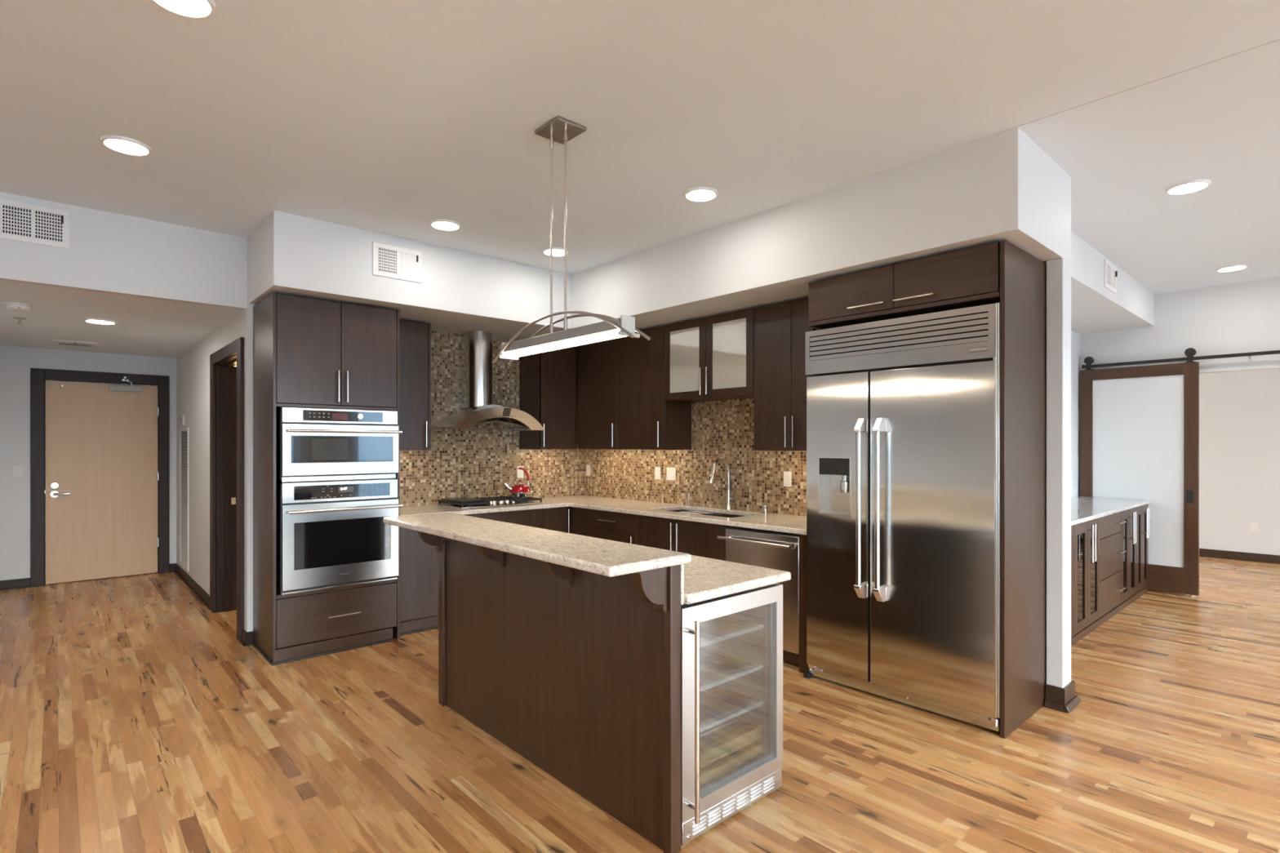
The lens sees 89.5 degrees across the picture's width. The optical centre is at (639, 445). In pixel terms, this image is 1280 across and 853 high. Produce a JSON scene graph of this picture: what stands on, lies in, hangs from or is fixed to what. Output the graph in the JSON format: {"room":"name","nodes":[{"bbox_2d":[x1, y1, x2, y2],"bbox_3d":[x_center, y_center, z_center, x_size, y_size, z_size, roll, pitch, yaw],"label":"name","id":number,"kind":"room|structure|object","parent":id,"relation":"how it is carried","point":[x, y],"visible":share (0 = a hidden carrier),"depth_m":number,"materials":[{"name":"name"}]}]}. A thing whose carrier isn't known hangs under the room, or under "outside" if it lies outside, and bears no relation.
{"room":"kitchen","nodes":[
{"label":"kitchen","id":0,"kind":"room"},
{"bbox_2d":[0,345,176,580],"bbox_3d":[-5.938,0.225,6.964,1.800,2.450,0.125,0,0,-42],"label":"wall","id":1,"kind":"structure","parent":0,"point":[15,362],"depth_m":6.58,"materials":[{"name":"white paint"}]},
{"bbox_2d":[13,465,22,476],"bbox_3d":[-6.304,0.262,6.542,0.072,0.116,0.008,0,0,-42],"label":"light switch","id":2,"kind":"object","parent":1,"relation":"attached to","point":[17,469],"visible":1,"depth_m":6.54,"materials":[{"name":"white plastic"}]},
{"bbox_2d":[0,563,174,590],"bbox_3d":[-5.944,1.403,6.855,1.645,0.095,0.029,0,0,-42],"label":"baseboard","id":3,"kind":"structure","parent":1,"relation":"attached to","point":[25,582],"depth_m":6.53,"materials":[{"name":"brown wood"}]},
{"bbox_2d":[30,368,168,586],"bbox_3d":[-5.807,0.330,6.990,1.154,2.240,0.111,0,0,-42],"label":"door","id":4,"kind":"structure","parent":1,"relation":"in","point":[102,475],"depth_m":6.96,"materials":[{"name":"brown wood"}]},
{"bbox_2d":[44,379,152,583],"bbox_3d":[-6.048,0.225,7.086,1.800,2.450,0.195,0,0,-42],"label":"door frame","id":5,"kind":"structure","parent":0,"point":[45,380],"depth_m":6.78,"materials":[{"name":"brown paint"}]},
{"bbox_2d":[0,280,242,358],"bbox_3d":[-4.806,-1.050,5.713,1.800,0.100,3.899,0,0,-42],"label":"ceiling","id":6,"kind":"structure","parent":0,"point":[144,326],"depth_m":5.17,"materials":[{"name":"white paint"}]},
{"bbox_2d":[3,302,33,311],"bbox_3d":[-4.412,-0.979,4.585,0.156,0.042,0.156,0,0,-42],"label":"smoke detector","id":7,"kind":"object","parent":6,"relation":"attached to","point":[20,307],"visible":1,"depth_m":4.54,"materials":[{"name":"white plastic"}]},
{"bbox_2d":[13,316,26,324],"bbox_3d":[-4.871,-0.978,5.073,0.080,0.044,0.080,0,0,-42],"label":"sprinkler","id":8,"kind":"object","parent":6,"relation":"attached to","point":[15,317],"visible":1,"depth_m":5.07,"materials":[{"name":"silver metal"}]},
{"bbox_2d":[51,338,98,346],"bbox_3d":[-5.506,-0.992,6.293,0.340,0.016,0.280,0,0,-42],"label":"ceiling vent","id":9,"kind":"object","parent":6,"relation":"in","point":[53,341],"visible":1,"depth_m":6.25,"materials":[{"name":"white metal"}]},
{"bbox_2d":[83,318,116,324],"bbox_3d":[-4.329,-0.993,5.179,0.204,0.014,0.204,0,0,-42],"label":"recessed light","id":10,"kind":"object","parent":6,"relation":"in","point":[99,321],"visible":1,"depth_m":5.15,"materials":[{"name":"white plastic"}]},
{"bbox_2d":[0,191,247,310],"bbox_3d":[-3.517,-1.258,4.191,1.669,0.515,0.085,0,0,-42],"label":"soffit","id":11,"kind":"structure","parent":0,"point":[108,252],"depth_m":4.29,"materials":[{"name":"white paint"}]},
{"bbox_2d":[0,198,69,248],"bbox_3d":[-3.711,-1.355,3.945,0.340,0.235,0.020,0,0,-42],"label":"air vent","id":12,"kind":"object","parent":11,"relation":"in","point":[19,221],"visible":1,"depth_m":3.95,"materials":[{"name":"white metal"}]},
{"bbox_2d":[176,303,255,631],"bbox_3d":[-4.046,0.210,6.096,0.120,2.480,3.700,0,0,-42],"label":"wall","id":13,"kind":"structure","parent":0,"point":[193,366],"depth_m":6.03,"materials":[{"name":"white paint"}]},
{"bbox_2d":[181,414,185,425],"bbox_3d":[-4.920,-0.270,6.950,0.028,0.110,0.090,0,0,-42],"label":"door chime","id":14,"kind":"object","parent":13,"relation":"attached to","point":[183,416],"visible":1,"depth_m":6.92,"materials":[{"name":"white plastic"}]},
{"bbox_2d":[179,427,188,571],"bbox_3d":[-4.897,0.565,6.938,0.012,1.500,0.580,0,0,-42],"label":"air vent","id":15,"kind":"object","parent":13,"relation":"in","point":[184,433],"visible":1,"depth_m":6.94,"materials":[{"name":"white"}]},
{"bbox_2d":[173,563,253,646],"bbox_3d":[-4.075,1.403,6.041,0.060,0.095,3.711,0,0,-42],"label":"baseboard","id":16,"kind":"structure","parent":13,"relation":"attached to","point":[247,637],"depth_m":6.13,"materials":[{"name":"brown wood"}]},
{"bbox_2d":[209,337,244,641],"bbox_3d":[-3.291,0.328,5.269,0.180,2.245,1.270,0,0,-42],"label":"door","id":17,"kind":"structure","parent":13,"relation":"in","point":[226,380],"depth_m":5.61,"materials":[{"name":"brown wood"}]},
{"bbox_2d":[0,0,1279,293],"bbox_3d":[0.650,-1.575,4.378,15.900,0.120,13.200,0,0,-42],"label":"ceiling","id":18,"kind":"structure","parent":0,"point":[393,117],"depth_m":2.90,"materials":[{"name":"white paint"}]},
{"bbox_2d":[100,134,151,155],"bbox_3d":[-2.588,-1.508,3.255,0.204,0.014,0.204,0,0,-42],"label":"recessed light","id":19,"kind":"object","parent":18,"relation":"in","point":[123,144],"visible":1,"depth_m":3.24,"materials":[{"name":"white plastic"}]},
{"bbox_2d":[151,0,216,18],"bbox_3d":[-1.552,-1.508,2.177,0.204,0.014,0.204,0,0,-42],"label":"recessed light","id":20,"kind":"object","parent":18,"relation":"in","point":[198,9],"visible":1,"depth_m":2.21,"materials":[{"name":"white plastic"}]},
{"bbox_2d":[429,218,461,231],"bbox_3d":[-1.333,-1.508,4.424,0.204,0.014,0.204,0,0,-42],"label":"recessed light","id":21,"kind":"object","parent":18,"relation":"in","point":[439,224],"visible":1,"depth_m":4.40,"materials":[{"name":"white plastic"}]},
{"bbox_2d":[542,247,568,256],"bbox_3d":[-0.659,-1.508,5.035,0.204,0.014,0.204,0,0,-42],"label":"recessed light","id":22,"kind":"object","parent":18,"relation":"in","point":[557,251],"visible":0.83,"depth_m":5.02,"materials":[{"name":"white plastic"}]},
{"bbox_2d":[492,115,650,364],"bbox_3d":[-0.359,-0.975,3.068,0.166,1.080,1.127,0,0,-42],"label":"linear pendant","id":23,"kind":"object","parent":18,"relation":"hanging from","point":[560,130],"visible":1,"depth_m":3.04,"materials":[{"name":"silver metal"}]},
{"bbox_2d":[502,328,625,357],"bbox_3d":[-0.383,-0.475,3.068,0.072,0.020,0.959,0,0,-42],"label":"diffuser","id":24,"kind":"object","parent":23,"relation":"attached to","point":[596,335],"depth_m":3.00,"materials":[{"name":"white plastic"}]},
{"bbox_2d":[684,186,718,201],"bbox_3d":[0.367,-1.508,3.886,0.204,0.014,0.204,0,0,-42],"label":"recessed light","id":25,"kind":"object","parent":18,"relation":"in","point":[698,193],"visible":1,"depth_m":3.86,"materials":[{"name":"white plastic"}]},
{"bbox_2d":[1165,178,1211,195],"bbox_3d":[3.204,-1.508,3.777,0.204,0.014,0.204,0,0,-42],"label":"recessed light","id":26,"kind":"object","parent":18,"relation":"in","point":[1189,186],"visible":1,"depth_m":3.76,"materials":[{"name":"white plastic"}]},
{"bbox_2d":[1215,264,1248,271],"bbox_3d":[5.043,-1.508,5.501,0.204,0.014,0.204,0,0,-42],"label":"recessed light","id":27,"kind":"object","parent":18,"relation":"in","point":[1234,267],"visible":1,"depth_m":5.48,"materials":[{"name":"white ceramic"}]},
{"bbox_2d":[0,555,1279,852],"bbox_3d":[0.650,1.510,4.378,15.900,0.120,13.200,0,0,-42],"label":"floor","id":28,"kind":"structure","parent":0,"point":[135,717],"depth_m":3.05,"materials":[{"name":"brown wood"}]},
{"bbox_2d":[251,292,399,665],"bbox_3d":[-2.343,0.219,4.796,0.858,2.462,0.739,0,0,-42],"label":"tall cabinet","id":29,"kind":"object","parent":28,"relation":"on","point":[308,353],"visible":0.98,"depth_m":4.50,"materials":[{"name":"brown wood"}]},
{"bbox_2d":[275,407,402,482],"bbox_3d":[-2.260,-0.004,4.739,0.788,0.500,0.640,0,0,-42],"label":"microwave oven","id":30,"kind":"object","parent":29,"relation":"in","point":[313,444],"visible":1,"depth_m":4.50,"materials":[{"name":"silver metal"}]},
{"bbox_2d":[275,478,403,595],"bbox_3d":[-2.259,0.622,4.740,0.792,0.750,0.640,0,0,-42],"label":"wall oven","id":31,"kind":"object","parent":29,"relation":"in","point":[330,534],"visible":1,"depth_m":4.50,"materials":[{"name":"silver metal"}]},
{"bbox_2d":[400,527,438,635],"bbox_3d":[-1.870,1.008,5.293,0.506,0.884,0.638,0,0,-42],"label":"base cabinet","id":32,"kind":"object","parent":28,"relation":"on","point":[419,560],"visible":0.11,"depth_m":5.01,"materials":[{"name":"brown wood"}]},
{"bbox_2d":[400,495,806,535],"bbox_3d":[-0.364,0.547,4.929,2.246,0.034,3.202,0,0,-42],"label":"countertop","id":33,"kind":"structure","parent":32,"relation":"on","point":[787,523],"depth_m":5.27,"materials":[{"name":"beige stone"}]},
{"bbox_2d":[437,495,542,509],"bbox_3d":[-1.336,0.499,5.791,0.800,0.062,0.470,0,0,-42],"label":"gas cooktop","id":34,"kind":"object","parent":33,"relation":"in","point":[462,503],"visible":0.98,"depth_m":5.66,"materials":[{"name":"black metal"}]},
{"bbox_2d":[437,500,542,509],"bbox_3d":[-1.336,0.524,5.791,0.800,0.012,0.470,0,0,-42],"label":"tray","id":35,"kind":"object","parent":34,"relation":"on","point":[498,503],"depth_m":5.62,"materials":[{"name":"metal"}]},
{"bbox_2d":[502,466,533,497],"bbox_3d":[-1.135,0.344,6.018,0.245,0.279,0.208,0,0,7],"label":"kettle","id":36,"kind":"object","parent":34,"relation":"on","point":[517,491],"visible":1,"depth_m":5.95,"materials":[{"name":"red metal"}]},
{"bbox_2d":[684,493,691,506],"bbox_3d":[0.418,0.477,5.652,0.067,0.106,0.048,0,0,-42],"label":"soap dispenser","id":37,"kind":"object","parent":33,"relation":"on","point":[687,495],"visible":1,"depth_m":5.65,"materials":[{"name":"silver metal"}]},
{"bbox_2d":[672,509,743,517],"bbox_3d":[0.521,0.663,5.192,0.424,0.194,0.904,0,0,-42],"label":"sink","id":38,"kind":"object","parent":33,"relation":"in","point":[702,513],"visible":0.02,"depth_m":5.39,"materials":[{"name":"silver metal"}]},
{"bbox_2d":[680,511,702,514],"bbox_3d":[0.306,0.582,5.429,0.384,0.012,0.233,0,0,-42],"label":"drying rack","id":39,"kind":"object","parent":38,"relation":"on","point":[682,511],"visible":0.28,"depth_m":5.52,"materials":[{"name":"metal"}]},
{"bbox_2d":[708,457,735,510],"bbox_3d":[0.668,0.318,5.235,0.265,0.424,0.099,0,0,-42],"label":"kitchen faucet","id":40,"kind":"object","parent":33,"relation":"on","point":[728,496],"visible":1,"depth_m":5.30,"materials":[{"name":"silver metal"}]},
{"bbox_2d":[762,505,768,513],"bbox_3d":[0.979,0.500,5.040,0.052,0.060,0.052,0,0,-42],"label":"air gap","id":41,"kind":"object","parent":33,"relation":"on","point":[765,508],"visible":1,"depth_m":5.02,"materials":[{"name":"silver metal"}]},
{"bbox_2d":[466,508,545,528],"bbox_3d":[-1.375,1.010,5.753,0.842,0.880,0.620,0,0,-42],"label":"base cabinet","id":42,"kind":"object","parent":28,"relation":"on","point":[531,517],"visible":0.15,"depth_m":5.64,"materials":[{"name":"brown wood"}]},
{"bbox_2d":[417,531,680,852],"bbox_3d":[-0.297,0.932,3.140,0.882,1.036,1.842,0,0,-42],"label":"kitchen island","id":43,"kind":"object","parent":28,"relation":"on","point":[575,672],"visible":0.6,"depth_m":2.69,"materials":[{"name":"brown wood"}]},
{"bbox_2d":[383,512,691,577],"bbox_3d":[-0.589,0.397,2.839,0.373,0.034,1.890,0,0,-42],"label":"island countertop","id":44,"kind":"structure","parent":43,"relation":"on","point":[606,557],"depth_m":2.48,"materials":[{"name":"beige stone"}]},
{"bbox_2d":[680,555,791,604],"bbox_3d":[-0.224,0.493,3.203,0.654,0.158,1.860,0,0,-42],"label":"island countertop","id":45,"kind":"structure","parent":43,"relation":"on","point":[703,579],"depth_m":2.61,"materials":[{"name":"beige stone"}]},
{"bbox_2d":[544,506,570,533],"bbox_3d":[-0.718,1.008,6.323,0.892,0.884,0.656,0,0,-42],"label":"base cabinet","id":46,"kind":"object","parent":28,"relation":"on","point":[558,519],"visible":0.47,"depth_m":5.91,"materials":[{"name":"brown wood"}]},
{"bbox_2d":[570,506,636,544],"bbox_3d":[-0.123,1.008,5.843,0.654,0.884,0.922,0,0,-42],"label":"base cabinet","id":47,"kind":"object","parent":28,"relation":"on","point":[606,525],"visible":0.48,"depth_m":5.61,"materials":[{"name":"brown wood"}]},
{"bbox_2d":[636,510,730,560],"bbox_3d":[0.508,1.008,5.145,0.654,0.884,0.956,0,0,-42],"label":"base cabinet","id":48,"kind":"object","parent":28,"relation":"on","point":[692,538],"visible":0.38,"depth_m":4.91,"materials":[{"name":"brown wood"}]},
{"bbox_2d":[680,582,782,845],"bbox_3d":[0.188,1.013,2.729,0.609,0.874,0.684,0,0,-42],"label":"wine cooler","id":49,"kind":"object","parent":28,"relation":"on","point":[731,645],"visible":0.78,"depth_m":2.52,"materials":[{"name":"silver metal"}]},
{"bbox_2d":[680,768,782,845],"bbox_3d":[0.371,1.399,2.523,0.601,0.079,0.011,0,0,-42],"label":"grille","id":50,"kind":"object","parent":49,"relation":"attached to","point":[717,811],"depth_m":2.49,"materials":[{"name":"silver metal"}]},
{"bbox_2d":[717,526,799,665],"bbox_3d":[1.009,1.014,4.548,0.681,0.872,0.630,0,0,-42],"label":"dishwasher","id":51,"kind":"object","parent":28,"relation":"on","point":[776,550],"visible":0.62,"depth_m":4.24,"materials":[{"name":"silver metal"}]},
{"bbox_2d":[799,534,808,673],"bbox_3d":[1.276,1.008,4.311,0.634,0.884,0.071,0,0,-42],"label":"filler panel","id":52,"kind":"object","parent":28,"relation":"on","point":[803,666],"visible":0.23,"depth_m":4.10,"materials":[{"name":"brown wood"}]},
{"bbox_2d":[803,671,813,679],"bbox_3d":[1.054,1.435,4.035,0.059,0.030,0.039,0,0,-42],"label":"block","id":53,"kind":"object","parent":28,"relation":"on","point":[806,674],"visible":0.86,"depth_m":4.02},
{"bbox_2d":[805,302,999,731],"bbox_3d":[1.627,0.371,3.813,0.750,2.158,1.114,0,0,-42],"label":"refrigerator","id":54,"kind":"object","parent":28,"relation":"on","point":[903,414],"visible":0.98,"depth_m":3.54,"materials":[{"name":"silver metal"}]},
{"bbox_2d":[1000,239,1044,738],"bbox_3d":[2.025,0.217,3.405,0.626,2.466,0.022,0,0,-42],"label":"end panel","id":55,"kind":"object","parent":28,"relation":"on","point":[1022,275],"visible":1,"depth_m":3.36,"materials":[{"name":"brown wood"}]},
{"bbox_2d":[1071,517,1100,646],"bbox_3d":[2.802,1.013,4.752,1.932,0.874,0.643,0,0,-42],"label":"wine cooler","id":56,"kind":"object","parent":28,"relation":"on","point":[1085,536],"visible":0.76,"depth_m":4.91,"materials":[{"name":"brown wood"}]},
{"bbox_2d":[1071,496,1151,525],"bbox_3d":[3.473,0.559,5.377,3.765,0.032,0.617,0,0,-42],"label":"countertop","id":57,"kind":"structure","parent":56,"relation":"on","point":[1083,508],"depth_m":5.72,"materials":[{"name":"grey stone"}]},
{"bbox_2d":[1098,511,1126,625],"bbox_3d":[3.780,1.013,5.641,0.708,0.874,0.637,0,0,-42],"label":"base cabinet","id":58,"kind":"object","parent":28,"relation":"on","point":[1110,590],"visible":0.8,"depth_m":5.41,"materials":[{"name":"brown wood"}]},
{"bbox_2d":[1120,507,1137,609],"bbox_3d":[4.268,1.013,6.079,0.598,0.874,0.643,0,0,-42],"label":"base cabinet","id":59,"kind":"object","parent":28,"relation":"on","point":[1128,529],"visible":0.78,"depth_m":5.84,"materials":[{"name":"brown wood"}]},
{"bbox_2d":[1136,503,1149,599],"bbox_3d":[4.682,1.013,6.454,0.516,0.874,0.643,0,0,-42],"label":"base cabinet","id":60,"kind":"object","parent":28,"relation":"on","point":[1142,512],"visible":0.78,"depth_m":6.22,"materials":[{"name":"brown wood"}]},
{"bbox_2d":[247,127,1071,347],"bbox_3d":[-0.245,-1.272,4.216,3.215,0.485,4.440,0,0,-42],"label":"soffit","id":61,"kind":"structure","parent":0,"point":[997,188],"depth_m":4.27,"materials":[{"name":"white paint"}]},
{"bbox_2d":[372,241,421,283],"bbox_3d":[-1.756,-1.325,4.682,0.355,0.235,0.020,0,0,-42],"label":"air vent","id":62,"kind":"object","parent":61,"relation":"in","point":[395,262],"visible":1,"depth_m":4.68,"materials":[{"name":"white metal"}]},
{"bbox_2d":[1017,39,1279,126],"bbox_3d":[3.391,-1.514,1.302,0.003,0.001,4.759,0,0,-42],"label":"trim","id":63,"kind":"structure","parent":61,"relation":"attached to","point":[1279,39],"depth_m":2.67,"materials":[{"name":"white paint"}]},
{"bbox_2d":[1044,263,1046,684],"bbox_3d":[0.853,0.210,5.336,0.085,2.480,4.452,0,0,-42],"label":"wall","id":64,"kind":"structure","parent":0,"point":[1045,264],"depth_m":3.67,"materials":[{"name":"white paint"}]},
{"bbox_2d":[577,337,617,449],"bbox_3d":[-0.304,-0.486,6.255,0.378,1.052,0.610,0,0,-42],"label":"upper cabinet","id":65,"kind":"object","parent":64,"relation":"attached to","point":[597,361],"visible":0.56,"depth_m":6.13,"materials":[{"name":"brown wood"}]},
{"bbox_2d":[617,326,691,449],"bbox_3d":[0.108,-0.486,5.799,0.378,1.052,0.613,0,0,-42],"label":"upper cabinet","id":66,"kind":"object","parent":64,"relation":"attached to","point":[645,421],"visible":0.8,"depth_m":5.65,"materials":[{"name":"brown wood"}]},
{"bbox_2d":[582,398,806,515],"bbox_3d":[0.468,-0.230,5.691,0.008,1.600,3.192,0,0,-42],"label":"wall tile","id":67,"kind":"structure","parent":64,"relation":"attached to","point":[724,429],"depth_m":5.53,"materials":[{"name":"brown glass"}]},
{"bbox_2d":[586,464,590,475],"bbox_3d":[-0.547,0.263,6.801,0.008,0.116,0.072,0,0,-42],"label":"wall outlet","id":68,"kind":"object","parent":67,"relation":"attached to","point":[588,466],"visible":1,"depth_m":6.79,"materials":[{"name":"white plastic"}]},
{"bbox_2d":[654,466,660,479],"bbox_3d":[0.164,0.261,6.015,0.008,0.116,0.072,0,0,-42],"label":"light switch","id":69,"kind":"object","parent":67,"relation":"attached to","point":[657,469],"visible":1,"depth_m":6.01,"materials":[{"name":"white plastic"}]},
{"bbox_2d":[666,467,675,480],"bbox_3d":[0.283,0.261,5.883,0.008,0.116,0.118,0,0,-42],"label":"light switch","id":70,"kind":"object","parent":67,"relation":"attached to","point":[671,472],"visible":1,"depth_m":5.87,"materials":[{"name":"white plastic"}]},
{"bbox_2d":[783,471,791,487],"bbox_3d":[1.130,0.260,4.947,0.008,0.116,0.072,0,0,-42],"label":"wall outlet","id":71,"kind":"object","parent":67,"relation":"attached to","point":[787,475],"visible":1,"depth_m":4.94,"materials":[{"name":"white plastic"}]},
{"bbox_2d":[785,475,789,483],"bbox_3d":[1.128,0.260,4.946,0.003,0.066,0.033,0,0,-42],"label":"socket","id":72,"kind":"object","parent":71,"relation":"attached to","point":[787,477],"depth_m":4.94,"materials":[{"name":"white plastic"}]},
{"bbox_2d":[663,308,754,402],"bbox_3d":[0.633,-0.695,5.219,0.378,0.634,0.946,0,0,-42],"label":"upper cabinet","id":73,"kind":"object","parent":64,"relation":"attached to","point":[711,358],"visible":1,"depth_m":5.08,"materials":[{"name":"brown wood"}]},
{"bbox_2d":[754,297,822,450],"bbox_3d":[1.179,-0.486,4.616,0.378,1.052,0.672,0,0,-42],"label":"upper cabinet","id":74,"kind":"object","parent":64,"relation":"attached to","point":[780,329],"visible":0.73,"depth_m":4.58,"materials":[{"name":"brown wood"}]},
{"bbox_2d":[808,242,999,328],"bbox_3d":[1.657,-0.876,3.828,0.727,0.272,1.095,0,0,-42],"label":"upper cabinet","id":75,"kind":"object","parent":64,"relation":"attached to","point":[967,277],"visible":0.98,"depth_m":3.54,"materials":[{"name":"brown wood"}]},
{"bbox_2d":[1046,257,1071,688],"bbox_3d":[2.352,0.210,3.627,0.155,2.480,0.082,0,0,-42],"label":"wall column","id":76,"kind":"structure","parent":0,"point":[1058,270],"depth_m":3.58,"materials":[{"name":"white paint"}]},
{"bbox_2d":[1044,680,1081,713],"bbox_3d":[2.344,1.391,3.631,0.231,0.118,0.181,0,0,-42],"label":"baseboard","id":77,"kind":"structure","parent":76,"relation":"attached to","point":[1064,700],"depth_m":3.56,"materials":[{"name":"brown wood"}]},
{"bbox_2d":[1071,330,1079,497],"bbox_3d":[3.244,-0.033,5.674,3.915,2.965,0.120,0,0,-42],"label":"wall","id":78,"kind":"structure","parent":0,"point":[1075,337],"depth_m":6.82,"materials":[{"name":"white paint"}]},
{"bbox_2d":[1071,231,1154,333],"bbox_3d":[3.496,-1.355,5.396,3.914,0.320,0.630,0,0,-42],"label":"soffit","id":79,"kind":"object","parent":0,"point":[1095,308],"visible":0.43,"depth_m":5.61,"materials":[{"name":"white paint"}]},
{"bbox_2d":[1104,259,1117,293],"bbox_3d":[3.860,-1.380,5.287,0.360,0.220,0.020,0,0,-42],"label":"supply vent","id":80,"kind":"object","parent":79,"relation":"attached to","point":[1110,270],"visible":1,"depth_m":5.28,"materials":[{"name":"white metal"}]},
{"bbox_2d":[1080,276,1279,373],"bbox_3d":[6.602,-0.033,4.977,0.130,2.965,5.900,0,0,-42],"label":"wall","id":81,"kind":"structure","parent":0,"point":[1238,317],"depth_m":6.17,"materials":[{"name":"white paint"}]},
{"bbox_2d":[1081,350,1279,368],"bbox_3d":[5.602,-0.832,5.910,0.100,0.040,2.625,0,0,-42],"label":"door track","id":82,"kind":"object","parent":81,"relation":"attached to","point":[1274,352],"visible":1,"depth_m":6.24,"materials":[{"name":"black metal"}]},
{"bbox_2d":[1080,347,1199,595],"bbox_3d":[5.011,0.250,6.517,0.054,2.370,0.960,0,0,-42],"label":"barn door","id":83,"kind":"structure","parent":82,"relation":"hanging from","point":[1140,425],"depth_m":6.41,"materials":[{"name":"brown wood"}]},
{"bbox_2d":[1187,491,1192,502],"bbox_3d":[5.279,0.492,6.196,0.001,0.105,0.036,0,0,-42],"label":"door handle","id":84,"kind":"object","parent":83,"relation":"on","point":[1189,493],"depth_m":6.20,"materials":[{"name":"black metal"}]},
{"bbox_2d":[1199,368,1279,555],"bbox_3d":[8.395,-0.033,7.408,0.150,2.965,7.300,0,0,-42],"label":"wall","id":85,"kind":"structure","parent":0,"point":[1239,411],"depth_m":8.19,"materials":[{"name":"white paint"}]},
{"bbox_2d":[1199,548,1279,564],"bbox_3d":[8.335,1.400,7.340,0.030,0.100,7.080,0,0,-42],"label":"baseboard","id":86,"kind":"structure","parent":85,"relation":"attached to","point":[1252,557],"depth_m":8.16,"materials":[{"name":"brown wood"}]},
{"bbox_2d":[1249,521,1257,531],"bbox_3d":[7.681,1.020,8.078,0.008,0.116,0.072,0,0,-42],"label":"wall outlet","id":87,"kind":"object","parent":85,"relation":"attached to","point":[1253,526],"visible":1,"depth_m":8.08,"materials":[{"name":"white plastic"}]},
{"bbox_3d":[-1.759,-0.032,5.908,3.020,2.965,0.099,0,0,-42],"label":"wall","id":88,"kind":"structure","parent":0,"visible":0},
{"bbox_2d":[400,320,431,449],"bbox_3d":[-1.995,-0.486,5.354,0.402,1.052,0.384,0,0,-42],"label":"upper cabinet","id":89,"kind":"object","parent":88,"relation":"attached to","point":[415,337],"visible":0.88,"depth_m":5.28,"materials":[{"name":"brown wood"}]},
{"bbox_2d":[431,330,544,431],"bbox_3d":[-1.358,-0.584,5.797,0.914,0.891,0.582,0,0,-42],"label":"range hood","id":90,"kind":"object","parent":88,"relation":"attached to","point":[477,406],"visible":1,"depth_m":5.80,"materials":[{"name":"silver metal"}]},
{"bbox_2d":[400,329,582,506],"bbox_3d":[-1.438,-0.230,6.125,2.252,1.600,0.008,0,0,-42],"label":"wall tile","id":91,"kind":"structure","parent":88,"relation":"attached to","point":[460,462],"depth_m":6.02,"materials":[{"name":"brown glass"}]},
{"bbox_2d":[517,466,523,478],"bbox_3d":[-1.175,0.265,6.351,0.072,0.116,0.008,0,0,-42],"label":"wall outlet","id":92,"kind":"object","parent":91,"relation":"attached to","point":[520,473],"visible":0.79,"depth_m":6.34,"materials":[{"name":"white plastic"}]},
{"bbox_2d":[519,469,522,475],"bbox_3d":[-1.174,0.265,6.349,0.033,0.066,0.003,0,0,-42],"label":"socket","id":93,"kind":"object","parent":92,"relation":"attached to","point":[520,470],"depth_m":6.35,"materials":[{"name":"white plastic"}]},
{"bbox_2d":[519,346,577,449],"bbox_3d":[-0.891,-0.486,6.353,0.446,1.052,0.384,0,0,-42],"label":"upper cabinet","id":94,"kind":"object","parent":88,"relation":"attached to","point":[548,380],"visible":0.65,"depth_m":6.23,"materials":[{"name":"brown wood"}]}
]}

